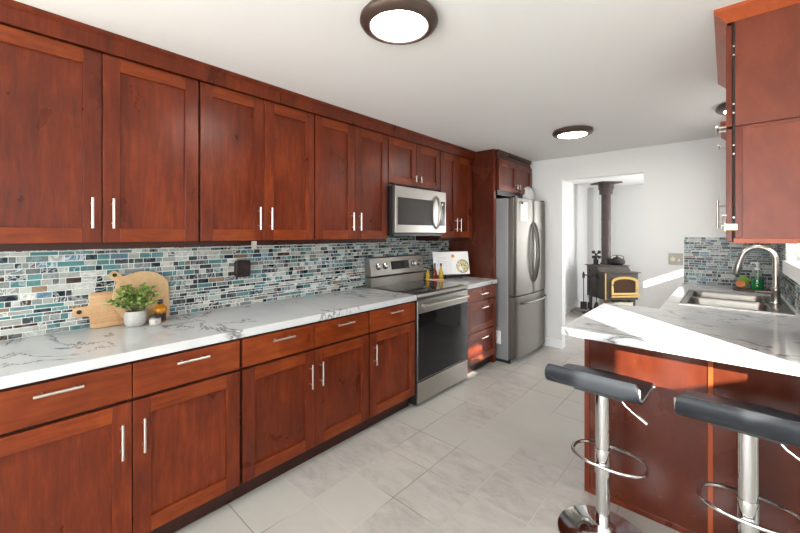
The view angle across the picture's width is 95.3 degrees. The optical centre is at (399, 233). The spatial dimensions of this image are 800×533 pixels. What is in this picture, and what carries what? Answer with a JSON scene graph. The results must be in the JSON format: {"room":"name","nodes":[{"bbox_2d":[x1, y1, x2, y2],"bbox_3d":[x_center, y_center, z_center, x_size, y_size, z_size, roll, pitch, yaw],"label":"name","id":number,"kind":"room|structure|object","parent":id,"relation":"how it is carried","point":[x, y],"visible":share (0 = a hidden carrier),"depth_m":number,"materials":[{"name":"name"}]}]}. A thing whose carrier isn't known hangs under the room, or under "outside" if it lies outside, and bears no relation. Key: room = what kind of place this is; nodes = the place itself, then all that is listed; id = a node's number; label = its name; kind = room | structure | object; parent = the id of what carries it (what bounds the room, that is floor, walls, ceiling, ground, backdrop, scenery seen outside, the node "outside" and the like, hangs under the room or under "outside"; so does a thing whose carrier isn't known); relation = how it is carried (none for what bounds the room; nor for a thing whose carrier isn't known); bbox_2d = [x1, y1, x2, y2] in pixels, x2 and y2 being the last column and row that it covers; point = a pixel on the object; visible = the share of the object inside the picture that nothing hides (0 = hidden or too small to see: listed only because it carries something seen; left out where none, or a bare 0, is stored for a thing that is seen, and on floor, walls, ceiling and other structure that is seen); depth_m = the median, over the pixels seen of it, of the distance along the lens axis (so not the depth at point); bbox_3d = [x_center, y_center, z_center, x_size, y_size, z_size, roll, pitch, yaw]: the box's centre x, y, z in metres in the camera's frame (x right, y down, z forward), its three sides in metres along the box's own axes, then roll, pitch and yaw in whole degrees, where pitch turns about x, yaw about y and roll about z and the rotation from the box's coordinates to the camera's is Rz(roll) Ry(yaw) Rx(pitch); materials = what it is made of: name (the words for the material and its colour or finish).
{"room":"kitchen","nodes":[
{"label":"kitchen","id":0,"kind":"room"},
{"bbox_2d":[4,236,424,340],"bbox_3d":[-1.305,0.238,2.365,0.120,2.343,7.783,0,0,42],"label":"wall","id":1,"kind":"structure","parent":0,"point":[415,236],"depth_m":2.50,"materials":[{"name":"white paint"}]},
{"bbox_2d":[0,22,197,251],"bbox_3d":[-1.487,-0.409,1.786,0.364,0.961,0.834,0,0,42],"label":"upper cabinet","id":2,"kind":"object","parent":1,"relation":"attached to","point":[99,150],"visible":0.99,"depth_m":1.65,"materials":[{"name":"brown wood"}]},
{"bbox_2d":[0,0,475,159],"bbox_3d":[-0.504,-0.887,2.639,0.032,0.092,4.060,0,0,42],"label":"crown molding","id":3,"kind":"structure","parent":2,"relation":"attached to","point":[14,13],"depth_m":1.92,"materials":[{"name":"brown wood"}]},
{"bbox_2d":[0,236,448,340],"bbox_3d":[-0.749,0.257,2.889,0.007,0.470,4.005,0,0,42],"label":"backsplash","id":4,"kind":"structure","parent":1,"relation":"attached to","point":[40,291],"depth_m":2.25,"materials":[{"name":"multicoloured tile"}]},
{"bbox_2d":[234,260,250,276],"bbox_3d":[-1.075,0.236,2.492,0.035,0.112,0.102,0,0,42],"label":"electrical outlet","id":5,"kind":"object","parent":4,"relation":"attached to","point":[242,268],"visible":1,"depth_m":2.48,"materials":[{"name":"black plastic"}]},
{"bbox_2d":[198,80,313,246],"bbox_3d":[-0.957,-0.409,2.377,0.364,0.961,0.748,0,0,42],"label":"upper cabinet","id":6,"kind":"object","parent":1,"relation":"attached to","point":[256,155],"visible":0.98,"depth_m":2.23,"materials":[{"name":"brown wood"}]},
{"bbox_2d":[251,241,256,251],"bbox_3d":[-0.902,0.079,2.248,0.024,0.070,0.032,0,0,42],"label":"clip","id":7,"kind":"object","parent":6,"relation":"attached to","point":[253,243],"visible":1,"depth_m":2.24,"materials":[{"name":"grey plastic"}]},
{"bbox_2d":[313,114,387,243],"bbox_3d":[-0.457,-0.409,2.935,0.364,0.961,0.744,0,0,42],"label":"upper cabinet","id":8,"kind":"object","parent":1,"relation":"attached to","point":[351,161],"visible":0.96,"depth_m":2.80,"materials":[{"name":"brown wood"}]},
{"bbox_2d":[386,135,439,191],"bbox_3d":[0.046,-0.653,3.498,0.364,0.474,0.760,0,0,42],"label":"upper cabinet","id":9,"kind":"object","parent":1,"relation":"attached to","point":[410,164],"visible":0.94,"depth_m":3.36,"materials":[{"name":"brown wood"}]},
{"bbox_2d":[388,185,445,235],"bbox_3d":[0.085,-0.196,3.465,0.460,0.432,0.752,0,0,42],"label":"microwave","id":10,"kind":"object","parent":9,"relation":"attached to","point":[411,211],"visible":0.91,"depth_m":3.28,"materials":[{"name":"silver metal"}]},
{"bbox_2d":[416,150,471,240],"bbox_3d":[0.516,-0.409,4.022,0.364,0.961,0.642,0,0,42],"label":"upper cabinet","id":11,"kind":"object","parent":1,"relation":"attached to","point":[455,170],"visible":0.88,"depth_m":3.90,"materials":[{"name":"brown wood"}]},
{"bbox_2d":[496,153,531,198],"bbox_3d":[1.177,-0.661,4.544,0.652,0.458,0.908,0,0,42],"label":"upper cabinet","id":12,"kind":"object","parent":1,"relation":"attached to","point":[512,175],"visible":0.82,"depth_m":4.27,"materials":[{"name":"brown wood"}]},
{"bbox_2d":[15,0,744,187],"bbox_3d":[1.414,-0.993,2.171,4.430,0.120,11.360,0,0,42],"label":"ceiling","id":13,"kind":"structure","parent":0,"point":[504,75],"depth_m":1.96,"materials":[{"name":"white paint"}]},
{"bbox_2d":[360,0,437,44],"bbox_3d":[-0.004,-0.908,1.572,0.336,0.050,0.336,0,0,42],"label":"ceiling light","id":14,"kind":"object","parent":13,"relation":"attached to","point":[393,22],"visible":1,"depth_m":1.52,"materials":[{"name":"brown metal"}]},
{"bbox_2d":[371,10,426,40],"bbox_3d":[-0.004,-0.890,1.572,0.243,0.014,0.243,0,0,42],"label":"diffuser","id":15,"kind":"object","parent":14,"relation":"attached to","point":[386,25],"depth_m":1.55,"materials":[{"name":"white"}]},
{"bbox_2d":[496,149,531,164],"bbox_3d":[1.165,-0.912,4.554,0.600,0.040,0.911,0,0,42],"label":"cabinet filler","id":16,"kind":"object","parent":13,"relation":"attached to","point":[498,151],"visible":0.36,"depth_m":4.29,"materials":[{"name":"brown wood"}]},
{"bbox_2d":[552,125,593,139],"bbox_3d":[1.556,-0.908,3.292,0.336,0.050,0.336,0,0,42],"label":"ceiling light","id":17,"kind":"object","parent":13,"relation":"attached to","point":[578,131],"visible":1,"depth_m":3.22,"materials":[{"name":"white"}]},
{"bbox_2d":[558,132,586,137],"bbox_3d":[1.556,-0.890,3.292,0.243,0.014,0.243,0,0,42],"label":"diffuser","id":18,"kind":"object","parent":17,"relation":"attached to","point":[560,134],"depth_m":3.27,"materials":[{"name":"white"}]},
{"bbox_2d":[715,102,725,115],"bbox_3d":[2.467,-0.908,2.597,0.336,0.050,0.336,0,0,42],"label":"ceiling light","id":19,"kind":"object","parent":13,"relation":"attached to","point":[721,109],"visible":0.18,"depth_m":2.64,"materials":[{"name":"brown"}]},
{"bbox_2d":[174,303,680,532],"bbox_3d":[1.414,1.440,2.171,4.430,0.060,11.360,0,0,42],"label":"floor","id":20,"kind":"structure","parent":0,"point":[489,452],"depth_m":2.17,"materials":[{"name":"beige tile"}]},
{"bbox_2d":[0,338,239,532],"bbox_3d":[-1.346,0.974,1.734,0.658,0.873,0.924,0,0,42],"label":"base cabinet","id":21,"kind":"object","parent":20,"relation":"on","point":[151,444],"visible":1,"depth_m":1.52,"materials":[{"name":"brown wood"}]},
{"bbox_2d":[235,311,367,498],"bbox_3d":[-0.735,0.974,2.417,0.658,0.873,0.904,0,0,42],"label":"base cabinet","id":22,"kind":"object","parent":20,"relation":"on","point":[304,388],"visible":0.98,"depth_m":2.15,"materials":[{"name":"brown wood"}]},
{"bbox_2d":[0,288,416,388],"bbox_3d":[-0.976,0.514,2.169,0.632,0.042,2.630,0,0,42],"label":"countertop","id":23,"kind":"structure","parent":22,"relation":"on","point":[26,360],"depth_m":1.79,"materials":[{"name":"white stone"}]},
{"bbox_2d":[72,291,123,328],"bbox_3d":[-1.529,0.400,1.976,0.039,0.185,0.366,0,0,42],"label":"cutting board","id":24,"kind":"object","parent":23,"relation":"on","point":[100,316],"visible":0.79,"depth_m":1.91,"materials":[{"name":"brown wood"}]},
{"bbox_2d":[102,282,161,326],"bbox_3d":[-1.407,0.378,1.933,0.148,0.229,0.266,0,0,42],"label":"potted plant","id":25,"kind":"object","parent":23,"relation":"on","point":[135,317],"visible":1,"depth_m":1.93,"materials":[{"name":"green plant"}]},
{"bbox_2d":[109,271,169,320],"bbox_3d":[-1.453,0.345,2.043,0.053,0.294,0.277,0,0,42],"label":"cutting board","id":26,"kind":"object","parent":23,"relation":"on","point":[151,278],"visible":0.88,"depth_m":2.06,"materials":[{"name":"brown wood"}]},
{"bbox_2d":[149,314,160,325],"bbox_3d":[-1.328,0.467,1.979,0.055,0.052,0.054,0,0,42],"label":"glass jar","id":27,"kind":"object","parent":23,"relation":"on","point":[155,319],"visible":1,"depth_m":1.96,"materials":[{"name":"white glass"}]},
{"bbox_2d":[153,299,166,322],"bbox_3d":[-1.342,0.430,2.042,0.066,0.125,0.066,0,0,42],"label":"bottle","id":28,"kind":"object","parent":23,"relation":"on","point":[161,309],"visible":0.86,"depth_m":2.03,"materials":[{"name":"orange glass"}]},
{"bbox_2d":[362,301,414,430],"bbox_3d":[-0.261,0.974,2.946,0.658,0.873,0.510,0,0,42],"label":"base cabinet","id":29,"kind":"object","parent":20,"relation":"on","point":[391,329],"visible":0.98,"depth_m":2.74,"materials":[{"name":"brown wood"}]},
{"bbox_2d":[365,254,468,404],"bbox_3d":[0.182,0.814,3.414,0.672,1.192,0.766,0,0,42],"label":"electric range","id":30,"kind":"object","parent":20,"relation":"on","point":[441,308],"visible":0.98,"depth_m":3.27,"materials":[{"name":"silver metal"}]},
{"bbox_2d":[371,285,467,297],"bbox_3d":[0.195,0.503,3.402,0.556,0.029,0.766,0,0,42],"label":"cooktop","id":31,"kind":"object","parent":30,"relation":"in","point":[422,291],"depth_m":3.25,"materials":[{"name":"black glass"}]},
{"bbox_2d":[449,149,495,361],"bbox_3d":[0.825,0.239,4.210,0.589,2.342,0.048,0,0,42],"label":"panel","id":32,"kind":"object","parent":20,"relation":"on","point":[481,249],"visible":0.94,"depth_m":4.09,"materials":[{"name":"brown wood"}]},
{"bbox_2d":[466,284,495,373],"bbox_3d":[0.630,0.974,3.941,0.658,0.873,0.599,0,0,42],"label":"base cabinet","id":33,"kind":"object","parent":20,"relation":"on","point":[481,300],"visible":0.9,"depth_m":3.75,"materials":[{"name":"brown wood"}]},
{"bbox_2d":[424,275,496,288],"bbox_3d":[0.619,0.514,3.950,0.632,0.042,0.612,0,0,42],"label":"countertop","id":34,"kind":"structure","parent":33,"relation":"on","point":[472,282],"depth_m":3.86,"materials":[{"name":"white stone"}]},
{"bbox_3d":[0.372,0.486,3.915,0.200,0.012,0.100,0,0,2],"label":"trivet","id":35,"kind":"object","parent":34,"relation":"on","visible":0},
{"bbox_2d":[425,267,429,278],"bbox_3d":[0.297,0.420,3.918,0.047,0.121,0.046,0,0,42],"label":"oil bottle","id":36,"kind":"object","parent":35,"relation":"on","point":[427,276],"visible":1,"depth_m":3.90,"materials":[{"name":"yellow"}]},
{"bbox_2d":[433,263,436,278],"bbox_3d":[0.375,0.397,3.918,0.047,0.166,0.046,0,0,42],"label":"oil bottle","id":37,"kind":"object","parent":35,"relation":"on","point":[434,270],"visible":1,"depth_m":3.90,"materials":[{"name":"red glass"}]},
{"bbox_2d":[439,263,442,278],"bbox_3d":[0.439,0.397,3.916,0.047,0.166,0.046,0,0,42],"label":"oil bottle","id":38,"kind":"object","parent":35,"relation":"on","point":[440,270],"visible":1,"depth_m":3.90,"materials":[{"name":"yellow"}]},
{"bbox_2d":[496,196,546,363],"bbox_3d":[1.270,0.499,4.466,0.872,1.822,0.906,0,0,42],"label":"refrigerator","id":39,"kind":"object","parent":20,"relation":"on","point":[520,245],"visible":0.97,"depth_m":4.02,"materials":[{"name":"grey metal"}]},
{"bbox_2d":[521,201,527,220],"bbox_3d":[1.377,-0.248,4.039,0.018,0.216,0.160,0,0,42],"label":"paper note","id":40,"kind":"object","parent":39,"relation":"attached to","point":[524,206],"visible":1,"depth_m":4.04,"materials":[{"name":"white paper"}]},
{"bbox_2d":[523,187,534,199],"bbox_3d":[1.589,-0.495,4.618,0.229,0.206,0.235,0,0,42],"label":"plastic bag","id":41,"kind":"object","parent":39,"relation":"on","point":[529,194],"visible":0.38,"depth_m":4.52,"materials":[{"name":"white plastic"}]},
{"bbox_2d":[570,307,593,315],"bbox_3d":[3.700,1.395,6.305,1.200,0.030,1.100,0,0,-3],"label":"hearth pad","id":42,"kind":"object","parent":20,"relation":"on","point":[578,311],"visible":0.07,"depth_m":6.57,"materials":[{"name":"stone"}]},
{"bbox_2d":[580,268,598,313],"bbox_3d":[3.293,0.984,6.323,0.258,0.790,0.258,0,0,-31],"label":"fireplace tool set","id":43,"kind":"object","parent":42,"relation":"on","point":[583,304],"visible":0.77,"depth_m":6.32,"materials":[{"name":"black metal"}]},
{"bbox_2d":[585,181,640,309],"bbox_3d":[3.693,0.224,6.422,0.620,2.311,0.820,0,0,-3],"label":"wood stove","id":44,"kind":"object","parent":42,"relation":"on","point":[616,284],"visible":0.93,"depth_m":6.30,"materials":[{"name":"grey metal"}]},
{"bbox_2d":[592,250,600,264],"bbox_3d":[3.467,0.419,6.453,0.151,0.260,0.104,0,0,22],"label":"fan","id":45,"kind":"object","parent":44,"relation":"on","point":[595,260],"visible":0.99,"depth_m":6.43,"materials":[{"name":"black metal"}]},
{"bbox_2d":[609,255,624,264],"bbox_3d":[3.855,0.464,6.484,0.261,0.171,0.260,0,0,-3],"label":"kettle","id":46,"kind":"object","parent":44,"relation":"on","point":[616,260],"visible":0.99,"depth_m":6.41,"materials":[{"name":"black metal"}]},
{"bbox_2d":[598,271,640,272],"bbox_3d":[3.708,0.649,6.166,0.620,0.015,0.190,0,0,-3],"label":"shelf","id":47,"kind":"object","parent":44,"relation":"attached to","point":[598,271],"depth_m":6.17,"materials":[{"name":"grey metal"}]},
{"bbox_2d":[544,363,654,532],"bbox_3d":[0.938,1.005,1.694,0.398,0.810,0.390,0,0,44],"label":"bar stool","id":48,"kind":"object","parent":20,"relation":"on","point":[606,386],"visible":1,"depth_m":1.67,"materials":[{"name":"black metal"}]},
{"bbox_2d":[584,339,799,532],"bbox_3d":[1.588,0.974,1.958,0.917,0.873,0.704,0,0,42],"label":"base cabinet","id":49,"kind":"object","parent":20,"relation":"on","point":[681,453],"visible":0.56,"depth_m":1.72,"materials":[{"name":"brown wood"}]},
{"bbox_2d":[674,390,799,532],"bbox_3d":[1.300,1.005,1.370,0.398,0.810,0.390,0,0,44],"label":"bar stool","id":50,"kind":"object","parent":20,"relation":"on","point":[751,422],"visible":1,"depth_m":1.34,"materials":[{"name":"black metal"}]},
{"bbox_3d":[2.518,0.973,2.818,0.675,0.873,1.759,0,0,42],"label":"base cabinet","id":51,"kind":"object","parent":20,"relation":"on","visible":0},
{"bbox_2d":[561,283,799,376],"bbox_3d":[2.109,0.514,2.593,0.992,0.042,2.648,0,0,42],"label":"countertop","id":52,"kind":"structure","parent":51,"relation":"on","point":[750,339],"depth_m":1.87,"materials":[{"name":"white stone"}]},
{"bbox_2d":[679,290,796,315],"bbox_3d":[2.448,0.581,2.688,0.564,0.196,0.832,0,0,42],"label":"double sink","id":53,"kind":"object","parent":52,"relation":"in","point":[726,300],"visible":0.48,"depth_m":2.71,"materials":[{"name":"silver metal"}]},
{"bbox_2d":[732,287,770,291],"bbox_3d":[3.028,0.484,3.141,0.250,0.017,0.130,0,0,39],"label":"soap tray","id":54,"kind":"object","parent":52,"relation":"on","point":[733,288],"visible":0.77,"depth_m":3.12,"materials":[{"name":"brown wood"}]},
{"bbox_2d":[735,280,745,287],"bbox_3d":[2.951,0.434,3.160,0.070,0.068,0.053,0,0,42],"label":"round scrubber","id":55,"kind":"object","parent":54,"relation":"on","point":[740,283],"visible":1,"depth_m":3.15,"materials":[{"name":"brown"}]},
{"bbox_2d":[738,276,749,287],"bbox_3d":[3.015,0.422,3.197,0.074,0.106,0.073,0,0,42],"label":"scrub brush","id":56,"kind":"object","parent":54,"relation":"on","point":[744,278],"visible":0.54,"depth_m":3.18,"materials":[{"name":"green plastic"}]},
{"bbox_2d":[750,262,763,289],"bbox_3d":[3.049,0.358,3.116,0.088,0.234,0.083,0,0,42],"label":"soap dispenser","id":57,"kind":"object","parent":54,"relation":"on","point":[756,284],"visible":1,"depth_m":3.10,"materials":[{"name":"green"}]},
{"bbox_2d":[732,245,781,303],"bbox_3d":[2.549,0.283,2.610,0.257,0.408,0.090,0,0,42],"label":"faucet","id":58,"kind":"object","parent":52,"relation":"on","point":[775,292],"visible":1,"depth_m":2.56,"materials":[{"name":"silver metal"}]},
{"bbox_2d":[565,181,587,308],"bbox_3d":[2.680,0.238,6.260,0.120,2.343,3.337,0,0,42],"label":"wall","id":59,"kind":"structure","parent":0,"point":[576,196],"depth_m":6.87,"materials":[{"name":"white paint"}]},
{"bbox_2d":[565,298,587,313],"bbox_3d":[2.730,1.365,6.216,0.014,0.090,3.337,0,0,42],"label":"baseboard","id":60,"kind":"structure","parent":59,"relation":"attached to","point":[567,310],"depth_m":6.73,"materials":[{"name":"white paint"}]},
{"bbox_2d":[588,184,643,306],"bbox_3d":[5.256,0.238,6.274,3.940,2.343,0.120,0,0,42],"label":"wall","id":61,"kind":"structure","parent":0,"point":[627,201],"depth_m":7.01,"materials":[{"name":"white paint"}]},
{"bbox_2d":[593,187,597,303],"bbox_3d":[3.943,0.238,7.348,0.080,2.343,0.030,0,0,42],"label":"trim","id":62,"kind":"structure","parent":61,"relation":"attached to","point":[595,190],"depth_m":7.34,"materials":[{"name":"white paint"}]},
{"bbox_2d":[530,137,776,347],"bbox_3d":[2.857,0.238,3.782,4.190,2.343,0.120,0,0,42],"label":"wall","id":63,"kind":"structure","parent":0,"point":[684,182],"depth_m":3.84,"materials":[{"name":"white paint"}]},
{"bbox_2d":[543,337,561,348],"bbox_3d":[1.853,1.360,4.591,0.355,0.100,0.014,0,0,42],"label":"baseboard","id":64,"kind":"structure","parent":63,"relation":"attached to","point":[549,342],"depth_m":4.53,"materials":[{"name":"white paint"}]},
{"bbox_2d":[668,253,682,264],"bbox_3d":[2.813,0.258,3.725,0.120,0.120,0.022,0,0,42],"label":"switch plate","id":65,"kind":"object","parent":63,"relation":"attached to","point":[673,258],"visible":1,"depth_m":3.73,"materials":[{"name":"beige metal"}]},
{"bbox_2d":[684,237,775,288],"bbox_3d":[3.110,0.262,3.468,0.650,0.460,0.007,0,0,42],"label":"backsplash","id":66,"kind":"structure","parent":63,"relation":"attached to","point":[707,260],"depth_m":3.50,"materials":[{"name":"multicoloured tile"}]},
{"bbox_2d":[786,244,796,260],"bbox_3d":[2.485,0.238,2.180,0.120,2.343,2.763,0,0,42],"label":"wall","id":67,"kind":"structure","parent":0,"point":[791,249],"depth_m":2.73,"materials":[{"name":"white paint"}]},
{"bbox_2d":[715,3,799,243],"bbox_3d":[1.779,-0.426,1.771,0.368,0.928,0.925,0,0,42],"label":"upper cabinet","id":68,"kind":"object","parent":67,"relation":"attached to","point":[762,205],"visible":1,"depth_m":1.45,"materials":[{"name":"brown wood"}]},
{"bbox_2d":[714,0,799,87],"bbox_3d":[1.772,-0.906,1.757,0.377,0.054,0.968,0,0,42],"label":"crown molding","id":69,"kind":"structure","parent":68,"relation":"attached to","point":[723,16],"depth_m":1.50,"materials":[{"name":"orange wood"}]},
{"bbox_2d":[776,244,799,313],"bbox_3d":[2.534,0.267,2.331,0.007,0.450,2.454,0,0,42],"label":"backsplash","id":70,"kind":"structure","parent":67,"relation":"attached to","point":[790,290],"depth_m":2.67,"materials":[{"name":"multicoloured tile"}]},
{"bbox_2d":[782,244,799,284],"bbox_3d":[2.625,-0.158,2.360,0.132,0.905,0.979,0,0,42],"label":"window","id":71,"kind":"structure","parent":67,"relation":"in","point":[791,269],"depth_m":2.46,"materials":[{"name":"white paint"}]},
{"bbox_3d":[3.023,-0.426,3.158,0.365,0.928,0.569,0,0,42],"label":"upper cabinet","id":72,"kind":"object","parent":67,"relation":"attached to","visible":0},
{"bbox_2d":[720,121,725,140],"bbox_3d":[3.011,-0.906,3.140,0.377,0.054,0.612,0,0,42],"label":"crown molding","id":73,"kind":"structure","parent":72,"relation":"attached to","point":[723,123],"depth_m":3.18,"materials":[{"name":"orange wood"}]},
{"bbox_3d":[0.575,0.379,4.061,0.206,0.226,0.174,0,0,-14],"label":"book stand","id":74,"kind":"object","parent":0,"visible":0},
{"bbox_2d":[432,251,469,274],"bbox_3d":[0.574,0.324,4.068,0.422,0.247,0.077,0,0,-14],"label":"cookbook","id":75,"kind":"object","parent":74,"relation":"on","point":[452,262],"visible":0.93,"depth_m":4.07,"materials":[{"name":"white paper"}]},
{"bbox_2d":[457,260,467,271],"bbox_3d":[0.698,0.360,4.082,0.138,0.134,0.035,0,0,-14],"label":"food picture","id":76,"kind":"object","parent":75,"relation":"attached to","point":[462,265],"depth_m":4.08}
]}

